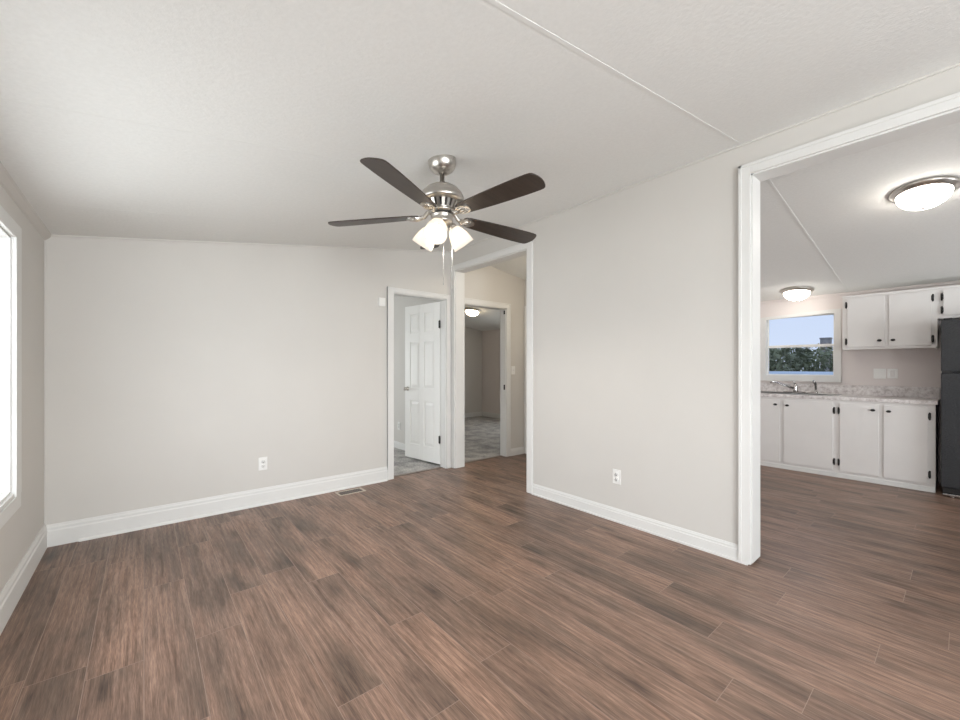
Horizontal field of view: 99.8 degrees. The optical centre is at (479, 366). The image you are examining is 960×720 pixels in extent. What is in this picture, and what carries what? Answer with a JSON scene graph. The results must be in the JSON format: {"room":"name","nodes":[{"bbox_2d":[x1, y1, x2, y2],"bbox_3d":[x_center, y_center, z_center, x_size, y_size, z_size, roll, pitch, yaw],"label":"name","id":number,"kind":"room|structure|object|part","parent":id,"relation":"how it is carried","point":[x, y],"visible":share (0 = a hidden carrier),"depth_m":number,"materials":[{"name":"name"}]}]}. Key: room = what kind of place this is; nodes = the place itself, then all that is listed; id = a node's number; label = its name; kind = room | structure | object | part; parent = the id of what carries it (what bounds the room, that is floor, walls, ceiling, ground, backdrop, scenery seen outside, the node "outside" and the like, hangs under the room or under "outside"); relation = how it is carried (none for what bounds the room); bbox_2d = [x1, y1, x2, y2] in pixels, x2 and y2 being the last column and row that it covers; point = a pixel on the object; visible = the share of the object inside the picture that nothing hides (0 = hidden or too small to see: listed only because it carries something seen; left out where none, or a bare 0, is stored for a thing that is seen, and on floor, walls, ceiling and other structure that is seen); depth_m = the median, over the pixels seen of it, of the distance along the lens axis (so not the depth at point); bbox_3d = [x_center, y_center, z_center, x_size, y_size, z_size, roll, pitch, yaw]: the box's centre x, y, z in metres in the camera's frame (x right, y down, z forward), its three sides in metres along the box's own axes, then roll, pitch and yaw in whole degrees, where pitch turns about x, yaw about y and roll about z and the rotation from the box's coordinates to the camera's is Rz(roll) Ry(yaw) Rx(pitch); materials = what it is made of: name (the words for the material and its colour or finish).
{"room":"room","nodes":[
{"label":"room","id":0,"kind":"room"},
{"bbox_2d":[0,184,43,592],"bbox_3d":[-2.099,0.168,1.603,0.120,2.164,10.550,0,0,-40],"label":"wall","id":1,"kind":"structure","parent":0,"point":[19,532],"depth_m":2.41,"materials":[{"name":"paint"}]},
{"bbox_2d":[0,205,21,528],"bbox_3d":[-1.897,0.003,1.375,0.140,1.501,2.000,0,0,-40],"label":"window","id":2,"kind":"structure","parent":1,"relation":"in","point":[10,231],"depth_m":2.08,"materials":[{"name":"glass"}]},
{"bbox_3d":[-1.910,-0.009,1.375,0.120,1.334,1.758,0,0,-40],"label":"frame","id":3,"kind":"part","parent":2,"relation":"part of","materials":[{"name":"paint"}]},
{"bbox_3d":[-1.871,0.706,1.397,0.068,0.095,2.000,0,0,-40],"label":"sill","id":4,"kind":"part","parent":2,"relation":"part of","materials":[{"name":"paint"}]},
{"bbox_2d":[0,524,46,634],"bbox_3d":[-0.841,1.167,0.195,0.015,0.165,6.775,0,0,-40],"label":"baseboard","id":5,"kind":"structure","parent":1,"relation":"attached to","point":[13,590],"depth_m":2.20,"materials":[{"name":"paint"}]},
{"bbox_2d":[0,161,51,239],"bbox_3d":[-0.833,-0.897,0.202,0.035,0.045,6.775,0,0,-40],"label":"trim","id":6,"kind":"structure","parent":1,"relation":"attached to","point":[9,185],"depth_m":2.19,"materials":[{"name":"paint"}]},
{"bbox_2d":[46,237,524,524],"bbox_3d":[-0.308,-0.092,5.116,7.129,2.684,0.110,0,0,-40],"label":"wall","id":7,"kind":"structure","parent":0,"point":[173,368],"depth_m":3.44,"materials":[{"name":"paint"}]},
{"bbox_2d":[46,467,387,547],"bbox_3d":[-2.010,1.174,3.610,2.586,0.152,0.029,0,0,-40],"label":"baseboard","id":8,"kind":"structure","parent":7,"relation":"attached to","point":[85,529],"depth_m":3.35,"materials":[{"name":"paint"}]},
{"bbox_2d":[44,235,451,523],"bbox_3d":[-1.676,-0.163,3.899,3.468,2.522,0.012,0,0,-40],"label":"trim","id":9,"kind":"structure","parent":7,"relation":"attached to","point":[72,236],"depth_m":2.88,"materials":[{"name":"paint"}]},
{"bbox_2d":[259,457,266,470],"bbox_3d":[-1.966,0.878,3.659,0.072,0.116,0.010,0,0,-40],"label":"wall outlet","id":10,"kind":"object","parent":7,"relation":"attached to","point":[263,460],"visible":1,"depth_m":3.66,"materials":[{"name":"white plastic"}]},
{"bbox_2d":[378,297,384,305],"bbox_3d":[-1.067,-0.705,4.395,0.072,0.090,0.028,0,0,-40],"label":"door chime","id":11,"kind":"object","parent":7,"relation":"attached to","point":[381,301],"visible":1,"depth_m":4.38,"materials":[{"name":"white plastic"}]},
{"bbox_2d":[394,412,499,450],"bbox_3d":[-1.515,1.192,6.567,7.129,0.115,3.665,0,0,-40],"label":"baseboard","id":12,"kind":"structure","parent":7,"relation":"attached to","point":[399,445],"depth_m":9.92,"materials":[{"name":"paint"}]},
{"bbox_2d":[387,240,532,493],"bbox_3d":[0.095,0.003,4.568,1.875,2.489,1.469,0,0,-40],"label":"door frame","id":13,"kind":"structure","parent":7,"relation":"attached to","point":[458,271],"depth_m":4.96,"materials":[{"name":"paint"}]},
{"bbox_2d":[403,302,439,463],"bbox_3d":[-0.747,0.202,5.276,0.712,2.028,0.165,0,0,42],"label":"door","id":14,"kind":"structure","parent":13,"relation":"attached to","point":[422,322],"depth_m":5.24,"materials":[{"name":"paint"}]},
{"bbox_2d":[511,366,514,373],"bbox_3d":[0.471,0.050,5.681,0.072,0.116,0.018,0,0,-40],"label":"light switch","id":15,"kind":"object","parent":7,"relation":"attached to","point":[512,367],"visible":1,"depth_m":5.68,"materials":[{"name":"white plastic"}]},
{"bbox_2d":[511,447,523,455],"bbox_3d":[0.531,1.200,5.734,0.279,0.100,0.013,0,0,-40],"label":"baseboard","id":16,"kind":"structure","parent":7,"relation":"attached to","point":[520,450],"depth_m":5.73,"materials":[{"name":"paint"}]},
{"bbox_2d":[394,295,439,443],"bbox_3d":[-1.508,-0.091,6.573,0.100,2.682,3.665,0,0,-40],"label":"wall","id":17,"kind":"structure","parent":0,"point":[400,302],"depth_m":6.13,"materials":[{"name":"paint"}]},
{"bbox_2d":[465,327,481,412],"bbox_3d":[-2.725,-0.092,8.022,7.129,2.684,0.120,0,0,-40],"label":"wall","id":18,"kind":"structure","parent":0,"point":[473,337],"depth_m":10.08,"materials":[{"name":"paint"}]},
{"bbox_2d":[0,0,959,330],"bbox_3d":[0.687,-1.211,3.921,7.369,0.646,10.790,0,0,-40],"label":"ceiling","id":19,"kind":"structure","parent":0,"point":[405,84],"depth_m":1.80,"materials":[{"name":"white paint"}]},
{"bbox_2d":[30,203,481,237],"bbox_3d":[-1.229,-1.170,3.361,3.468,0.512,0.005,0,0,-40],"label":"trim","id":20,"kind":"structure","parent":19,"relation":"attached to","point":[30,203],"depth_m":2.83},
{"bbox_2d":[0,98,579,203],"bbox_3d":[-0.449,-1.170,2.424,3.468,0.513,0.007,0,0,-40],"label":"trim","id":21,"kind":"structure","parent":19,"relation":"attached to","point":[0,98],"depth_m":1.78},
{"bbox_2d":[328,154,544,289],"bbox_3d":[-0.180,-0.823,2.323,1.261,0.768,1.268,0,0,-40],"label":"ceiling fan","id":22,"kind":"object","parent":19,"relation":"hanging from","point":[443,201],"visible":1,"depth_m":2.24,"materials":[{"name":"brown wood"}]},
{"bbox_3d":[-0.616,-0.847,2.353,0.535,0.050,0.138,0,0,4],"label":"blade","id":23,"kind":"part","parent":22,"relation":"part of","materials":[{"name":"brown wood"}]},
{"bbox_3d":[-0.369,-0.878,1.953,0.138,0.036,0.535,0,0,23],"label":"blade","id":24,"kind":"part","parent":22,"relation":"part of","materials":[{"name":"brown wood"}]},
{"bbox_3d":[-0.330,-0.746,2.365,0.132,0.147,0.140,0,0,-40],"label":"lamp shade","id":25,"kind":"part","parent":22,"relation":"part of","materials":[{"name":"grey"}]},
{"bbox_3d":[-0.238,-0.748,2.199,0.139,0.147,0.137,0,0,-40],"label":"lamp shade","id":26,"kind":"part","parent":22,"relation":"part of","materials":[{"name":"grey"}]},
{"bbox_3d":[-0.234,-0.767,2.221,0.064,0.077,0.061,0,0,-40],"label":"bulb","id":27,"kind":"part","parent":22,"relation":"part of","materials":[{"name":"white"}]},
{"bbox_3d":[-0.210,-0.640,2.323,0.006,0.344,0.006,0,0,-40],"label":"pull chain","id":28,"kind":"part","parent":22,"relation":"part of","materials":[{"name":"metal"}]},
{"bbox_3d":[-0.162,-0.809,2.343,0.067,0.052,0.053,0,0,-40],"label":"lamp arm","id":29,"kind":"part","parent":22,"relation":"part of","materials":[{"name":"silver metal"}]},
{"bbox_3d":[-0.107,-0.746,2.364,0.142,0.147,0.130,0,0,-40],"label":"lamp shade","id":30,"kind":"part","parent":22,"relation":"part of","materials":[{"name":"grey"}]},
{"bbox_3d":[0.087,-0.877,2.065,0.535,0.034,0.138,0,0,41],"label":"blade","id":31,"kind":"part","parent":22,"relation":"part of","materials":[{"name":"brown wood"}]},
{"bbox_3d":[0.122,-0.850,2.532,0.535,0.047,0.138,0,0,-32],"label":"blade","id":32,"kind":"part","parent":22,"relation":"part of","materials":[{"name":"brown wood"}]},
{"bbox_2d":[465,307,480,316],"bbox_3d":[-0.150,-1.078,8.044,0.338,0.166,0.340,0,0,-40],"label":"ceiling light","id":33,"kind":"object","parent":19,"relation":"attached to","point":[470,311],"visible":0.98,"depth_m":7.94,"materials":[{"name":"white glass"}]},
{"bbox_2d":[485,0,741,144],"bbox_3d":[0.338,-1.169,1.478,3.468,0.513,0.016,0,0,-40],"label":"trim","id":34,"kind":"structure","parent":19,"relation":"attached to","point":[494,2],"depth_m":1.56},
{"bbox_2d":[780,286,813,300],"bbox_3d":[3.952,-0.898,5.037,0.334,0.165,0.336,0,0,-40],"label":"ceiling light","id":35,"kind":"object","parent":19,"relation":"attached to","point":[795,293],"visible":1,"depth_m":4.95,"materials":[{"name":"white glass"}]},
{"bbox_2d":[767,179,847,291],"bbox_3d":[3.133,-1.165,3.799,3.524,0.523,0.016,0,0,-40],"label":"trim","id":36,"kind":"structure","parent":19,"relation":"attached to","point":[768,180],"depth_m":3.56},
{"bbox_2d":[889,176,959,210],"bbox_3d":[3.137,-1.194,2.857,0.346,0.169,0.348,0,0,-40],"label":"ceiling light","id":37,"kind":"object","parent":19,"relation":"attached to","point":[925,193],"visible":1,"depth_m":2.78,"materials":[{"name":"white glass"}]},
{"bbox_2d":[0,416,959,719],"bbox_3d":[0.687,1.279,3.921,7.369,0.062,10.790,0,0,-40],"label":"floor","id":38,"kind":"structure","parent":0,"point":[462,593],"depth_m":2.05,"materials":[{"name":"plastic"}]},
{"bbox_2d":[335,487,365,495],"bbox_3d":[-1.292,1.248,4.032,0.268,0.005,0.144,0,0,-40],"label":"floor vent","id":39,"kind":"object","parent":38,"relation":"in","point":[356,490],"visible":1,"depth_m":4.03,"materials":[{"name":"metal"}]},
{"bbox_2d":[394,467,442,476],"bbox_3d":[-0.744,1.252,4.789,0.731,0.016,0.045,0,0,-40],"label":"trim","id":40,"kind":"structure","parent":38,"relation":"on","point":[436,467],"depth_m":4.80,"materials":[{"name":"grey metal"}]},
{"bbox_2d":[465,455,500,462],"bbox_3d":[0.026,1.252,5.430,0.750,0.016,0.045,0,0,-40],"label":"trim","id":41,"kind":"structure","parent":38,"relation":"on","point":[499,455],"depth_m":5.42,"materials":[{"name":"grey metal"}]},
{"bbox_2d":[760,396,836,476],"bbox_3d":[3.915,0.813,5.130,0.618,0.874,1.020,0,0,-40],"label":"base cabinet","id":42,"kind":"object","parent":38,"relation":"on","point":[797,434],"visible":0.66,"depth_m":4.83,"materials":[{"name":"paint"}]},
{"bbox_3d":[3.549,0.789,5.149,0.018,0.762,0.452,0,0,-40],"label":"door","id":43,"kind":"part","parent":42,"relation":"part of","materials":[{"name":"paint"}]},
{"bbox_3d":[3.865,0.789,4.769,0.018,0.762,0.458,0,0,-40],"label":"door","id":44,"kind":"part","parent":42,"relation":"part of","materials":[{"name":"paint"}]},
{"bbox_2d":[760,383,939,404],"bbox_3d":[4.144,0.299,4.874,0.593,0.154,1.843,0,0,-40],"label":"countertop","id":45,"kind":"structure","parent":42,"relation":"on","point":[889,394],"depth_m":4.67,"materials":[{"name":"laminate"}]},
{"bbox_2d":[770,380,805,392],"bbox_3d":[3.987,0.253,5.257,0.399,0.158,0.154,0,0,21],"label":"faucet","id":46,"kind":"object","parent":45,"relation":"on","point":[795,386],"visible":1,"depth_m":5.22,"materials":[{"name":"silver metal"}]},
{"bbox_3d":[3.922,0.234,5.247,0.292,0.109,0.030,0,0,8],"label":"spout","id":47,"kind":"part","parent":46,"relation":"part of","materials":[{"name":"silver metal"}]},
{"bbox_2d":[760,391,841,395],"bbox_3d":[3.954,0.411,5.098,0.440,0.158,0.860,0,0,-40],"label":"sink","id":48,"kind":"object","parent":45,"relation":"in","point":[770,392],"visible":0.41,"depth_m":5.04,"materials":[{"name":"metal"}]},
{"bbox_3d":[4.068,0.414,4.929,0.320,0.152,0.375,0,0,-40],"label":"bowl","id":49,"kind":"part","parent":48,"relation":"part of","materials":[{"name":"metal"}]},
{"bbox_2d":[812,381,817,392],"bbox_3d":[4.198,0.251,5.056,0.067,0.161,0.051,0,0,-40],"label":"sprayer","id":50,"kind":"object","parent":48,"relation":"on","point":[814,382],"visible":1,"depth_m":5.05,"materials":[{"name":"silver metal"}]},
{"bbox_2d":[837,400,937,492],"bbox_3d":[4.477,0.813,4.453,0.618,0.874,0.740,0,0,-40],"label":"base cabinet","id":51,"kind":"object","parent":38,"relation":"on","point":[884,443],"visible":0.99,"depth_m":4.25,"materials":[{"name":"paint"}]},
{"bbox_3d":[4.149,0.789,4.427,0.018,0.762,0.311,0,0,-40],"label":"door","id":52,"kind":"part","parent":51,"relation":"part of","materials":[{"name":"paint"}]},
{"bbox_3d":[4.375,0.789,4.156,0.018,0.762,0.315,0,0,-40],"label":"door","id":53,"kind":"part","parent":51,"relation":"part of","materials":[{"name":"paint"}]},
{"bbox_2d":[941,318,959,497],"bbox_3d":[4.938,0.392,3.817,0.675,1.716,0.752,0,0,-40],"label":"refrigerator","id":54,"kind":"object","parent":38,"relation":"on","point":[950,328],"visible":1,"depth_m":3.84,"materials":[{"name":"black metal"}]},
{"bbox_3d":[4.702,0.609,3.620,0.060,1.092,0.752,0,0,-40],"label":"fridge door","id":55,"kind":"part","parent":54,"relation":"part of","materials":[{"name":"black metal"}]},
{"bbox_3d":[4.702,-0.204,3.620,0.060,0.495,0.752,0,0,-40],"label":"freezer door","id":56,"kind":"part","parent":54,"relation":"part of","materials":[{"name":"black metal"}]},
{"bbox_2d":[524,280,526,305],"bbox_3d":[1.298,0.004,5.109,0.100,2.492,1.955,0,0,-40],"label":"wall","id":57,"kind":"structure","parent":0,"point":[525,281],"depth_m":5.80,"materials":[{"name":"paint"}]},
{"bbox_2d":[524,306,526,453],"bbox_3d":[0.969,0.189,5.492,0.116,2.117,0.899,0,0,-40],"label":"door frame","id":58,"kind":"structure","parent":57,"relation":"attached to","point":[525,307],"depth_m":5.78,"materials":[{"name":"paint"}]},
{"bbox_2d":[452,66,959,564],"bbox_3d":[1.872,-0.087,2.452,0.137,2.674,6.775,0,0,-40],"label":"wall","id":59,"kind":"structure","parent":0,"point":[635,288],"depth_m":3.04,"materials":[{"name":"paint"}]},
{"bbox_2d":[613,469,620,484],"bbox_3d":[1.103,0.888,3.261,0.010,0.116,0.072,0,0,-40],"label":"wall outlet","id":60,"kind":"object","parent":59,"relation":"attached to","point":[616,473],"visible":1,"depth_m":3.26,"materials":[{"name":"white plastic"}]},
{"bbox_2d":[532,483,737,561],"bbox_3d":[1.086,1.198,3.273,0.022,0.105,1.790,0,0,-40],"label":"baseboard","id":61,"kind":"structure","parent":59,"relation":"attached to","point":[728,550],"depth_m":3.06,"materials":[{"name":"paint"}]},
{"bbox_2d":[452,62,959,252],"bbox_3d":[1.816,-1.416,2.405,0.010,0.012,6.775,0,0,-40],"label":"trim","id":62,"kind":"structure","parent":59,"relation":"attached to","point":[956,64],"depth_m":2.46,"materials":[{"name":"paint"}]},
{"bbox_2d":[738,92,959,565],"bbox_3d":[2.542,-0.014,1.638,0.177,2.528,2.587,0,0,-40],"label":"door frame","id":63,"kind":"structure","parent":59,"relation":"attached to","point":[945,111],"depth_m":2.54,"materials":[{"name":"paint"}]},
{"bbox_2d":[482,284,959,482],"bbox_3d":[3.473,0.172,6.239,0.120,2.156,10.550,0,0,-40],"label":"wall","id":64,"kind":"structure","parent":0,"point":[917,367],"depth_m":4.87,"materials":[{"name":"paint"}]},
{"bbox_2d":[760,309,840,381],"bbox_3d":[4.214,-0.264,5.325,0.150,0.908,0.842,0,0,-40],"label":"window","id":65,"kind":"structure","parent":64,"relation":"in","point":[765,376],"depth_m":5.24,"materials":[{"name":"paint"}]},
{"bbox_3d":[4.209,-0.088,5.324,0.020,0.402,0.708,0,0,-40],"label":"sash","id":66,"kind":"part","parent":65,"relation":"part of","materials":[{"name":"white plastic"}]},
{"bbox_3d":[4.226,-0.462,5.338,0.020,0.412,0.708,0,0,-40],"label":"sash","id":67,"kind":"part","parent":65,"relation":"part of","materials":[{"name":"clear glass"}]},
{"bbox_2d":[760,383,939,397],"bbox_3d":[4.364,0.286,5.057,0.019,0.128,1.843,0,0,-40],"label":"backsplash","id":68,"kind":"structure","parent":64,"relation":"attached to","point":[899,391],"depth_m":4.82,"materials":[{"name":"laminate"}]},
{"bbox_2d":[760,280,959,303],"bbox_3d":[5.284,-0.892,3.953,0.020,0.032,4.720,0,0,-40],"label":"trim","id":69,"kind":"structure","parent":64,"relation":"attached to","point":[957,281],"depth_m":4.73,"materials":[{"name":"paint"}]},
{"bbox_2d":[873,369,885,378],"bbox_3d":[4.658,0.080,4.707,0.018,0.118,0.105,0,0,-40],"label":"light switch","id":70,"kind":"object","parent":64,"relation":"attached to","point":[877,373],"visible":1,"depth_m":4.71,"materials":[{"name":"white plastic"}]},
{"bbox_2d":[842,287,938,350],"bbox_3d":[4.578,-0.509,4.527,0.368,0.625,0.735,0,0,-40],"label":"upper cabinet","id":71,"kind":"object","parent":64,"relation":"attached to","point":[901,319],"visible":1,"depth_m":4.40,"materials":[{"name":"paint"}]},
{"bbox_3d":[4.359,-0.504,4.566,0.018,0.552,0.309,0,0,-40],"label":"door","id":72,"kind":"part","parent":71,"relation":"part of","materials":[{"name":"paint"}]},
{"bbox_3d":[4.477,-0.810,4.443,0.034,0.024,0.735,0,0,-40],"label":"moulding","id":73,"kind":"part","parent":71,"relation":"part of","materials":[{"name":"paint"}]},
{"bbox_3d":[4.577,-0.504,4.304,0.018,0.552,0.311,0,0,-40],"label":"door","id":74,"kind":"part","parent":71,"relation":"part of","materials":[{"name":"paint"}]},
{"bbox_2d":[887,369,897,378],"bbox_3d":[4.728,0.078,4.629,0.010,0.112,0.085,0,0,-40],"label":"light switch","id":75,"kind":"object","parent":64,"relation":"attached to","point":[891,373],"visible":1,"depth_m":4.63,"materials":[{"name":"white plastic"}]},
{"bbox_2d":[937,285,959,320],"bbox_3d":[5.080,-0.658,3.924,0.368,0.327,0.835,0,0,-40],"label":"upper cabinet","id":76,"kind":"object","parent":64,"relation":"attached to","point":[948,297],"visible":0.98,"depth_m":4.09,"materials":[{"name":"paint"}]},
{"bbox_3d":[4.979,-0.810,3.840,0.034,0.024,0.835,0,0,-40],"label":"moulding","id":77,"kind":"part","parent":76,"relation":"part of","materials":[{"name":"paint"}]},
{"bbox_3d":[4.843,-0.654,3.984,0.018,0.252,0.360,0,0,-40],"label":"door","id":78,"kind":"part","parent":76,"relation":"part of","materials":[{"name":"paint"}]},
{"label":"outside","id":79,"kind":"structure","parent":0,"visible":0},
{"bbox_3d":[3.877,2.200,42.249,180.000,0.200,120.000,0,0,-40],"label":"ground","id":80,"kind":"structure","parent":79,"visible":0},
{"bbox_2d":[769,348,793,370],"bbox_3d":[11.056,0.630,15.768,1.961,2.949,1.984,0,0,28],"label":"evergreen tree","id":81,"kind":"object","parent":80,"relation":"on","point":[774,354],"visible":0.1,"depth_m":15.17,"materials":[{"name":"green plant"}]},
{"bbox_2d":[769,347,815,371],"bbox_3d":[12.976,0.589,17.128,1.966,3.032,2.035,0,0,-40],"label":"evergreen tree","id":82,"kind":"object","parent":80,"relation":"on","point":[799,351],"visible":0.2,"depth_m":16.57,"materials":[{"name":"green plant"}]},
{"bbox_2d":[769,371,832,374],"bbox_3d":[10.299,1.125,12.795,2.200,1.950,3.700,0,0,-40],"label":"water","id":83,"kind":"structure","parent":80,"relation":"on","point":[770,372],"depth_m":12.51,"materials":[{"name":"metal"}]},
{"bbox_2d":[784,347,832,371],"bbox_3d":[14.921,0.603,18.337,2.140,3.004,2.117,0,0,-40],"label":"evergreen tree","id":84,"kind":"object","parent":80,"relation":"on","point":[827,353],"visible":0.12,"depth_m":17.75,"materials":[{"name":"green plant"}]},
{"bbox_2d":[809,343,832,371],"bbox_3d":[17.051,0.462,19.579,2.226,3.284,2.187,0,0,-40],"label":"evergreen tree","id":85,"kind":"object","parent":80,"relation":"on","point":[820,348],"visible":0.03,"depth_m":19.72,"materials":[{"name":"green plant"}]},
{"bbox_2d":[819,337,832,370],"bbox_3d":[25.075,0.000,29.276,0.680,4.200,0.620,0,0,-40],"label":"chimney","id":86,"kind":"object","parent":80,"relation":"on","point":[828,340],"visible":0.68,"depth_m":29.07,"materials":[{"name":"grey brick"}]}
]}

